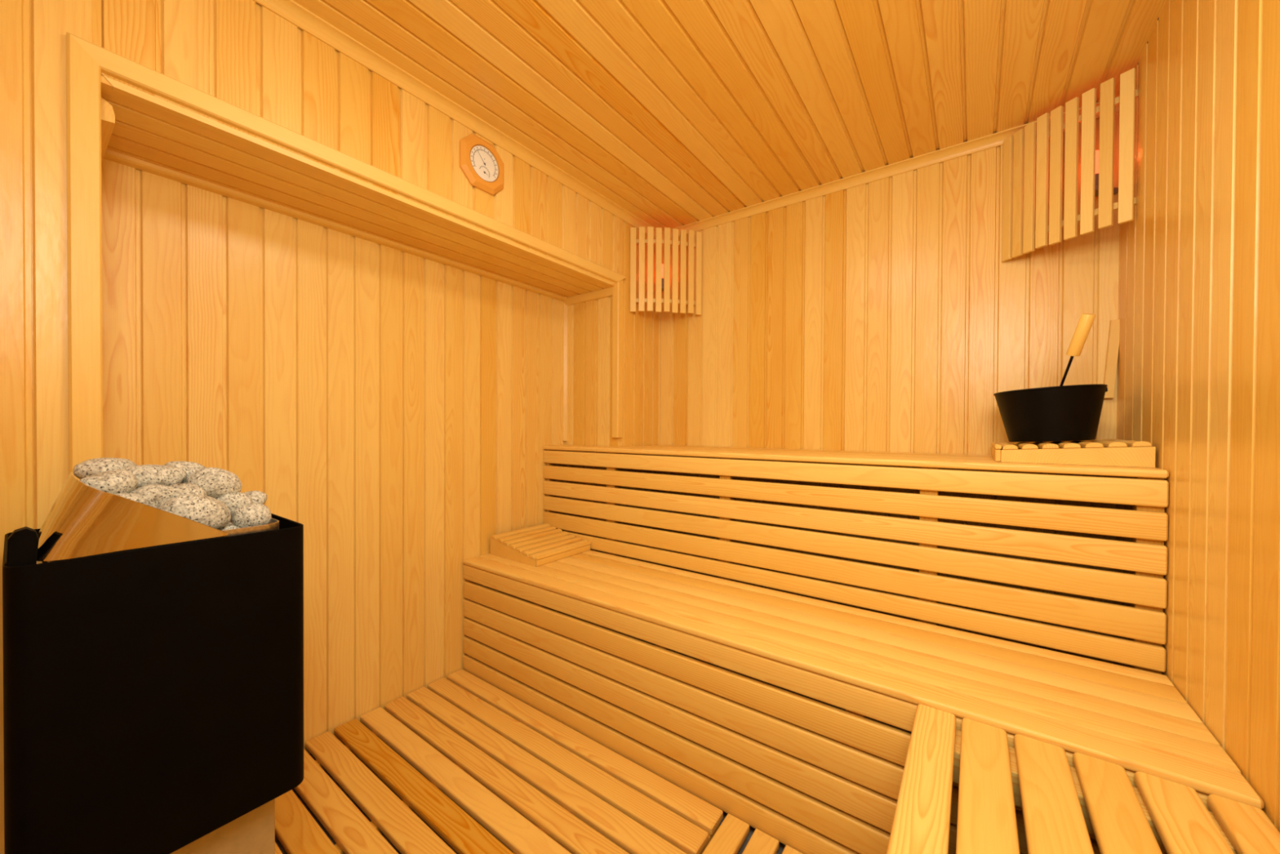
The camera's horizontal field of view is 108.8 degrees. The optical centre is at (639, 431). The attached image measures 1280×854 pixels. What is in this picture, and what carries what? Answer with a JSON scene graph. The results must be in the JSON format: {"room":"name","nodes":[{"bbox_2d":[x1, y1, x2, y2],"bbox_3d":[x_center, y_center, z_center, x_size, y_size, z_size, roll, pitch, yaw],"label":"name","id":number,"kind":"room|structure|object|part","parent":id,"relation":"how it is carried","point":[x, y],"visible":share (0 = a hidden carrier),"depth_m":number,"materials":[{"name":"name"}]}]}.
{"room":"spa","nodes":[
{"label":"spa","id":0,"kind":"room"},
{"bbox_2d":[0,0,658,853],"bbox_3d":[-0.731,0.000,1.401,0.016,2.142,2.800,1,1,36],"label":"wall","id":1,"kind":"structure","parent":0,"point":[242,54],"depth_m":0.99,"materials":[{"name":"brown wood"}]},
{"bbox_2d":[66,31,102,479],"bbox_3d":[-1.090,0.158,0.901,0.037,1.832,0.042,1,1,36],"label":"trim","id":2,"kind":"structure","parent":1,"relation":"attached to","point":[83,75],"depth_m":0.88,"materials":[{"name":"brown wood"}]},
{"bbox_2d":[66,31,626,285],"bbox_3d":[-0.588,-0.731,1.574,0.037,0.061,1.729,1,1,36],"label":"trim","id":3,"kind":"structure","parent":1,"relation":"attached to","point":[111,64],"depth_m":1.18,"materials":[{"name":"brown wood"}]},
{"bbox_2d":[252,0,655,239],"bbox_3d":[-0.706,-1.054,1.377,0.034,0.034,2.800,1,1,36],"label":"trim","id":4,"kind":"structure","parent":1,"relation":"attached to","point":[290,11],"depth_m":1.43,"materials":[{"name":"brown wood"}]},
{"bbox_2d":[459,133,503,195],"bbox_3d":[-0.549,-0.936,1.604,0.022,0.174,0.174,1,1,36],"label":"thermometer","id":5,"kind":"object","parent":1,"relation":"attached to","point":[480,162],"visible":1,"depth_m":1.59,"materials":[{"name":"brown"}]},
{"bbox_2d":[611,280,623,437],"bbox_3d":[-0.108,-0.359,2.237,0.037,0.772,0.042,1,1,36],"label":"trim","id":6,"kind":"structure","parent":1,"relation":"attached to","point":[617,293],"depth_m":2.22,"materials":[{"name":"brown wood"}]},
{"bbox_2d":[630,226,702,315],"bbox_3d":[0.132,-0.813,2.329,0.275,0.424,0.273,1,1,36],"label":"lamp","id":7,"kind":"object","parent":1,"relation":"attached to","point":[662,270],"visible":1,"depth_m":2.30,"materials":[{"name":"brown wood"}]},
{"bbox_2d":[661,278,663,292],"bbox_3d":[0.117,-0.784,2.458,0.059,0.055,0.103,0,1,-1],"label":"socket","id":8,"kind":"object","parent":7,"relation":"attached to","point":[662,278],"depth_m":2.42,"materials":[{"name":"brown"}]},
{"bbox_3d":[0.117,-0.851,2.435,0.060,0.079,0.060,1,1,36],"label":"bulb","id":9,"kind":"part","parent":7,"relation":"part of","materials":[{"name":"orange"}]},
{"bbox_3d":[0.130,-0.664,2.337,0.343,0.018,0.033,0,1,-9],"label":"rail","id":10,"kind":"part","parent":7,"relation":"part of","materials":[{"name":"brown wood"}]},
{"bbox_3d":[0.132,-0.962,2.334,0.343,0.018,0.033,0,1,-9],"label":"rail","id":11,"kind":"part","parent":7,"relation":"part of","materials":[{"name":"brown wood"}]},
{"bbox_2d":[101,158,564,753],"bbox_3d":[-0.897,0.175,1.793,0.016,1.784,1.656,1,1,36],"label":"wall","id":12,"kind":"structure","parent":0,"point":[400,408],"depth_m":1.59,"materials":[{"name":"brown wood"}]},
{"bbox_2d":[103,148,566,301],"bbox_3d":[-0.873,-0.697,1.774,0.030,0.015,1.652,1,1,36],"label":"trim","id":13,"kind":"structure","parent":12,"relation":"attached to","point":[110,155],"depth_m":1.46,"materials":[{"name":"brown wood"}]},
{"bbox_2d":[101,75,614,297],"bbox_3d":[-0.741,-0.711,1.675,0.360,0.016,1.656,1,1,36],"label":"soffit","id":14,"kind":"structure","parent":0,"point":[143,131],"depth_m":1.33,"materials":[{"name":"brown wood"}]},
{"bbox_2d":[564,296,617,627],"bbox_3d":[-0.251,0.173,2.357,0.362,1.784,0.016,1,1,36],"label":"wall","id":15,"kind":"structure","parent":0,"point":[589,322],"depth_m":2.35,"materials":[{"name":"brown wood"}]},
{"bbox_2d":[562,302,568,440],"bbox_3d":[-0.397,-0.323,2.439,0.020,0.741,0.020,1,1,36],"label":"trim","id":16,"kind":"structure","parent":15,"relation":"attached to","point":[565,326],"depth_m":2.44,"materials":[{"name":"brown wood"}]},
{"bbox_2d":[563,286,614,305],"bbox_3d":[-0.260,-0.688,2.333,0.352,0.036,0.026,1,1,36],"label":"trim","id":17,"kind":"structure","parent":15,"relation":"attached to","point":[606,292],"depth_m":2.32,"materials":[{"name":"brown wood"}]},
{"bbox_2d":[275,637,911,853],"bbox_3d":[-0.159,1.128,0.989,2.242,0.100,2.900,1,1,36],"label":"floor","id":18,"kind":"structure","parent":0,"point":[781,846],"depth_m":1.30,"materials":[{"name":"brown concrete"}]},
{"bbox_2d":[275,668,723,853],"bbox_3d":[-0.660,1.050,1.072,1.229,0.050,1.324,1,1,36],"label":"duckboard","id":19,"kind":"object","parent":18,"relation":"on","point":[537,784],"visible":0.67,"depth_m":1.30,"materials":[{"name":"brown wood"}]},
{"bbox_2d":[2,471,303,853],"bbox_3d":[-0.875,0.365,0.839,0.348,0.605,0.339,1,1,36],"label":"heater","id":20,"kind":"object","parent":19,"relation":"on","point":[153,657],"visible":0.95,"depth_m":0.70,"materials":[{"name":"metal"}]},
{"bbox_3d":[-0.877,0.256,0.845,0.276,0.232,0.243,1,1,36],"label":"bed","id":21,"kind":"object","parent":20,"relation":"in","visible":0},
{"bbox_2d":[79,470,137,493],"bbox_3d":[-0.875,0.089,0.753,0.063,0.052,0.070,0,1,18],"label":"stone","id":22,"kind":"object","parent":21,"relation":"on","point":[113,482],"visible":0.61,"depth_m":0.74,"materials":[{"name":"stone"}]},
{"bbox_2d":[114,493,146,504],"bbox_3d":[-0.837,0.118,0.747,0.043,0.038,0.051,0,1,7],"label":"stone","id":23,"kind":"object","parent":21,"relation":"on","point":[136,497],"visible":0.3,"depth_m":0.74,"materials":[{"name":"stone"}]},
{"bbox_2d":[115,464,186,488],"bbox_3d":[-0.888,0.086,0.821,0.066,0.054,0.106,1,1,44],"label":"stone","id":24,"kind":"object","parent":21,"relation":"on","point":[146,474],"visible":0.53,"depth_m":0.81,"materials":[{"name":"stone"}]},
{"bbox_2d":[73,457,137,479],"bbox_3d":[-0.944,0.067,0.811,0.059,0.043,0.084,0,1,0],"label":"stone","id":25,"kind":"object","parent":24,"relation":"on","point":[87,468],"visible":0.66,"depth_m":0.79,"materials":[{"name":"stone"}]},
{"bbox_2d":[129,484,173,507],"bbox_3d":[-0.835,0.118,0.783,0.056,0.055,0.062,0,1,4],"label":"stone","id":26,"kind":"object","parent":21,"relation":"on","point":[153,494],"visible":0.49,"depth_m":0.77,"materials":[{"name":"stone"}]},
{"bbox_2d":[164,461,205,483],"bbox_3d":[-0.878,0.083,0.881,0.066,0.055,0.071,1,1,44],"label":"stone","id":27,"kind":"object","parent":21,"relation":"on","point":[190,468],"visible":0.41,"depth_m":0.87,"materials":[{"name":"stone"}]},
{"bbox_2d":[156,493,231,528],"bbox_3d":[-0.777,0.141,0.799,0.068,0.069,0.096,1,1,32],"label":"stone","id":28,"kind":"object","parent":21,"relation":"on","point":[211,512],"visible":0.72,"depth_m":0.78,"materials":[{"name":"stone"}]},
{"bbox_2d":[168,483,206,497],"bbox_3d":[-0.818,0.118,0.823,0.060,0.052,0.058,0,1,18],"label":"stone","id":29,"kind":"object","parent":28,"relation":"on","point":[179,489],"visible":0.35,"depth_m":0.81,"materials":[{"name":"stone"}]},
{"bbox_2d":[217,524,240,530],"bbox_3d":[-0.757,0.186,0.844,0.042,0.030,0.045,1,1,36],"label":"stone","id":30,"kind":"object","parent":21,"relation":"on","point":[227,526],"visible":0.26,"depth_m":0.83,"materials":[{"name":"stone"}]},
{"bbox_2d":[217,492,253,518],"bbox_3d":[-0.795,0.143,0.895,0.058,0.050,0.061,0,1,-34],"label":"stone","id":31,"kind":"object","parent":21,"relation":"on","point":[233,501],"visible":0.43,"depth_m":0.88,"materials":[{"name":"stone"}]},
{"bbox_2d":[186,466,242,498],"bbox_3d":[-0.820,0.100,0.882,0.066,0.064,0.078,0,1,19],"label":"stone","id":32,"kind":"object","parent":31,"relation":"on","point":[217,482],"visible":0.76,"depth_m":0.86,"materials":[{"name":"stone"}]},
{"bbox_2d":[244,490,266,504],"bbox_3d":[-0.791,0.140,0.927,0.050,0.040,0.056,1,1,25],"label":"stone","id":33,"kind":"object","parent":31,"relation":"on","point":[258,497],"visible":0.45,"depth_m":0.92,"materials":[{"name":"stone"}]},
{"bbox_2d":[231,503,271,528],"bbox_3d":[-0.736,0.162,0.868,0.055,0.050,0.056,0,1,19],"label":"stone","id":34,"kind":"object","parent":21,"relation":"on","point":[251,514],"visible":0.89,"depth_m":0.85,"materials":[{"name":"stone"}]},
{"bbox_2d":[170,798,275,853],"bbox_3d":[-0.893,0.846,0.854,0.250,0.357,0.278,1,1,36],"label":"plinth","id":35,"kind":"object","parent":19,"relation":"on","point":[253,832],"visible":0.03,"depth_m":0.85,"materials":[{"name":"brown wood"}]},
{"bbox_2d":[702,813,803,853],"bbox_3d":[-0.004,1.057,0.588,0.376,0.050,1.336,1,1,36],"label":"duckboard","id":36,"kind":"object","parent":18,"relation":"on","point":[729,837],"visible":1,"depth_m":1.15,"materials":[{"name":"brown wood"}]},
{"bbox_2d":[543,444,1168,674],"bbox_3d":[0.517,0.576,1.907,2.139,0.995,0.511,1,1,36],"label":"bench","id":37,"kind":"object","parent":18,"relation":"on","point":[1144,488],"visible":0.85,"depth_m":1.38,"materials":[{"name":"brown wood"}]},
{"bbox_3d":[-0.460,0.577,2.362,0.021,0.975,0.048,1,1,36],"label":"support post","id":38,"kind":"part","parent":37,"relation":"part of","materials":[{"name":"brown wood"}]},
{"bbox_3d":[-0.123,0.581,2.116,0.050,0.975,0.048,1,1,36],"label":"support post","id":39,"kind":"part","parent":37,"relation":"part of","materials":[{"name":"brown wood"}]},
{"bbox_3d":[0.338,0.586,1.780,0.045,0.975,0.048,1,1,36],"label":"support post","id":40,"kind":"part","parent":37,"relation":"part of","materials":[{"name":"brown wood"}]},
{"bbox_3d":[0.545,0.088,1.937,2.139,0.020,0.426,1,1,36],"label":"seat","id":41,"kind":"part","parent":37,"relation":"part of","materials":[{"name":"brown wood"}]},
{"bbox_3d":[0.873,0.592,1.389,0.046,0.975,0.048,1,1,36],"label":"support post","id":42,"kind":"part","parent":37,"relation":"part of","materials":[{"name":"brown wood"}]},
{"bbox_2d":[991,439,1155,467],"bbox_3d":[1.258,0.054,1.376,0.314,0.065,0.372,1,1,36],"label":"headrest cover","id":43,"kind":"object","parent":37,"relation":"on","point":[1107,452],"visible":0.91,"depth_m":1.22,"materials":[{"name":"brown wood"}]},
{"bbox_2d":[993,383,1107,441],"bbox_3d":[1.242,-0.052,1.398,0.259,0.168,0.259,0,1,-36],"label":"bucket","id":44,"kind":"object","parent":43,"relation":"on","point":[1064,412],"visible":1,"depth_m":1.31,"materials":[{"name":"black plastic"}]},
{"bbox_2d":[1059,313,1095,386],"bbox_3d":[1.216,-0.169,1.326,0.064,0.284,0.321,0,1,20],"label":"ladle","id":45,"kind":"object","parent":44,"relation":"in","point":[1086,321],"visible":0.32,"depth_m":1.20,"materials":[{"name":"brown wood"}]},
{"bbox_3d":[1.209,-0.125,1.320,0.009,0.174,0.209,1,1,28],"label":"rod","id":46,"kind":"part","parent":45,"relation":"part of","materials":[{"name":"black metal"}]},
{"bbox_3d":[1.163,-0.255,1.208,0.028,0.110,0.067,0,1,1],"label":"handle","id":47,"kind":"part","parent":45,"relation":"part of","materials":[{"name":"brown wood"}]},
{"bbox_3d":[1.161,0.061,1.230,0.300,0.052,0.020,1,1,36],"label":"panel","id":48,"kind":"part","parent":43,"relation":"part of","materials":[{"name":"brown wood"}]},
{"bbox_3d":[1.238,0.596,1.122,0.046,0.975,0.048,1,1,36],"label":"support post","id":49,"kind":"part","parent":37,"relation":"part of","materials":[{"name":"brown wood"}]},
{"bbox_2d":[462,550,1263,853],"bbox_3d":[0.232,0.817,1.521,2.139,0.517,0.450,1,1,36],"label":"bench","id":50,"kind":"object","parent":18,"relation":"on","point":[865,664],"visible":0.8,"depth_m":1.20,"materials":[{"name":"brown wood"}]},
{"bbox_2d":[489,523,591,566],"bbox_3d":[-0.451,0.506,2.095,0.314,0.087,0.327,1,1,36],"label":"headrest cover","id":51,"kind":"object","parent":50,"relation":"on","point":[537,545],"visible":1,"depth_m":2.04,"materials":[{"name":"brown wood"}]},
{"bbox_3d":[-0.546,0.512,1.976,0.300,0.076,0.020,1,1,36],"label":"panel","id":52,"kind":"part","parent":51,"relation":"part of","materials":[{"name":"brown wood"}]},
{"bbox_3d":[0.075,0.827,1.414,0.036,0.497,0.048,1,1,36],"label":"support post","id":53,"kind":"part","parent":50,"relation":"part of","materials":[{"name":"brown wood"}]},
{"bbox_3d":[0.516,0.832,1.092,0.040,0.497,0.048,1,1,36],"label":"support post","id":54,"kind":"part","parent":50,"relation":"part of","materials":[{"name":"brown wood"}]},
{"bbox_2d":[886,703,1279,853],"bbox_3d":[0.279,0.855,0.164,0.460,0.546,1.686,1,1,36],"label":"bench","id":55,"kind":"object","parent":18,"relation":"on","point":[1061,803],"visible":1,"depth_m":0.71,"materials":[{"name":"brown wood"}]},
{"bbox_2d":[293,0,1165,231],"bbox_3d":[-0.009,-1.071,0.868,1.798,0.016,2.800,1,1,36],"label":"ceiling","id":56,"kind":"structure","parent":0,"point":[676,113],"depth_m":1.36,"materials":[{"name":"brown wood"}]},
{"bbox_2d":[657,112,1119,663],"bbox_3d":[0.824,0.002,2.009,1.778,2.142,0.016,1,1,36],"label":"wall","id":57,"kind":"structure","parent":0,"point":[888,314],"depth_m":1.86,"materials":[{"name":"brown wood"}]},
{"bbox_2d":[662,96,1119,239],"bbox_3d":[0.815,-1.052,1.979,1.778,0.034,0.034,1,1,36],"label":"trim","id":58,"kind":"structure","parent":57,"relation":"attached to","point":[995,140],"depth_m":1.89,"materials":[{"name":"brown wood"}]},
{"bbox_2d":[1002,67,1137,262],"bbox_3d":[1.359,-0.822,1.469,0.298,0.434,0.219,1,1,36],"label":"lamp","id":59,"kind":"object","parent":57,"relation":"attached to","point":[1097,166],"visible":1,"depth_m":1.44,"materials":[{"name":"brown wood"}]},
{"bbox_3d":[1.367,-0.975,1.467,0.030,0.018,0.329,0,1,-18],"label":"rail","id":60,"kind":"part","parent":59,"relation":"part of","materials":[{"name":"brown wood"}]},
{"bbox_3d":[1.365,-0.667,1.470,0.030,0.018,0.329,0,1,-18],"label":"rail","id":61,"kind":"part","parent":59,"relation":"part of","materials":[{"name":"brown wood"}]},
{"bbox_3d":[1.457,-0.858,1.470,0.060,0.079,0.060,1,1,36],"label":"bulb","id":62,"kind":"part","parent":59,"relation":"part of","materials":[{"name":"orange"}]},
{"bbox_2d":[1080,173,1118,197],"bbox_3d":[1.477,-0.791,1.477,0.103,0.055,0.059,0,1,-16],"label":"wall lamp","id":63,"kind":"object","parent":59,"relation":"attached to","point":[1096,181],"depth_m":1.45,"materials":[{"name":"brown wood"}]},
{"bbox_2d":[1103,319,1119,398],"bbox_3d":[1.520,-0.234,1.475,0.040,0.250,0.022,1,1,36],"label":"batten","id":64,"kind":"object","parent":57,"relation":"attached to","point":[1113,346],"visible":0.8,"depth_m":1.47,"materials":[{"name":"brown wood"}]},
{"bbox_2d":[1112,0,1279,831],"bbox_3d":[0.718,0.017,0.343,0.016,2.142,2.800,1,1,36],"label":"wall","id":65,"kind":"structure","parent":0,"point":[1198,375],"depth_m":0.87,"materials":[{"name":"brown wood"}]},
{"bbox_3d":[-1.235,0.180,1.010,0.362,1.784,0.016,1,1,36],"label":"wall","id":66,"kind":"structure","parent":0,"visible":0},
{"bbox_2d":[101,97,115,163],"bbox_3d":[-1.232,-0.667,1.035,0.314,0.050,0.034,1,1,36],"label":"trim","id":67,"kind":"structure","parent":66,"relation":"attached to","point":[108,116],"depth_m":0.96,"materials":[{"name":"brown wood"}]}
]}

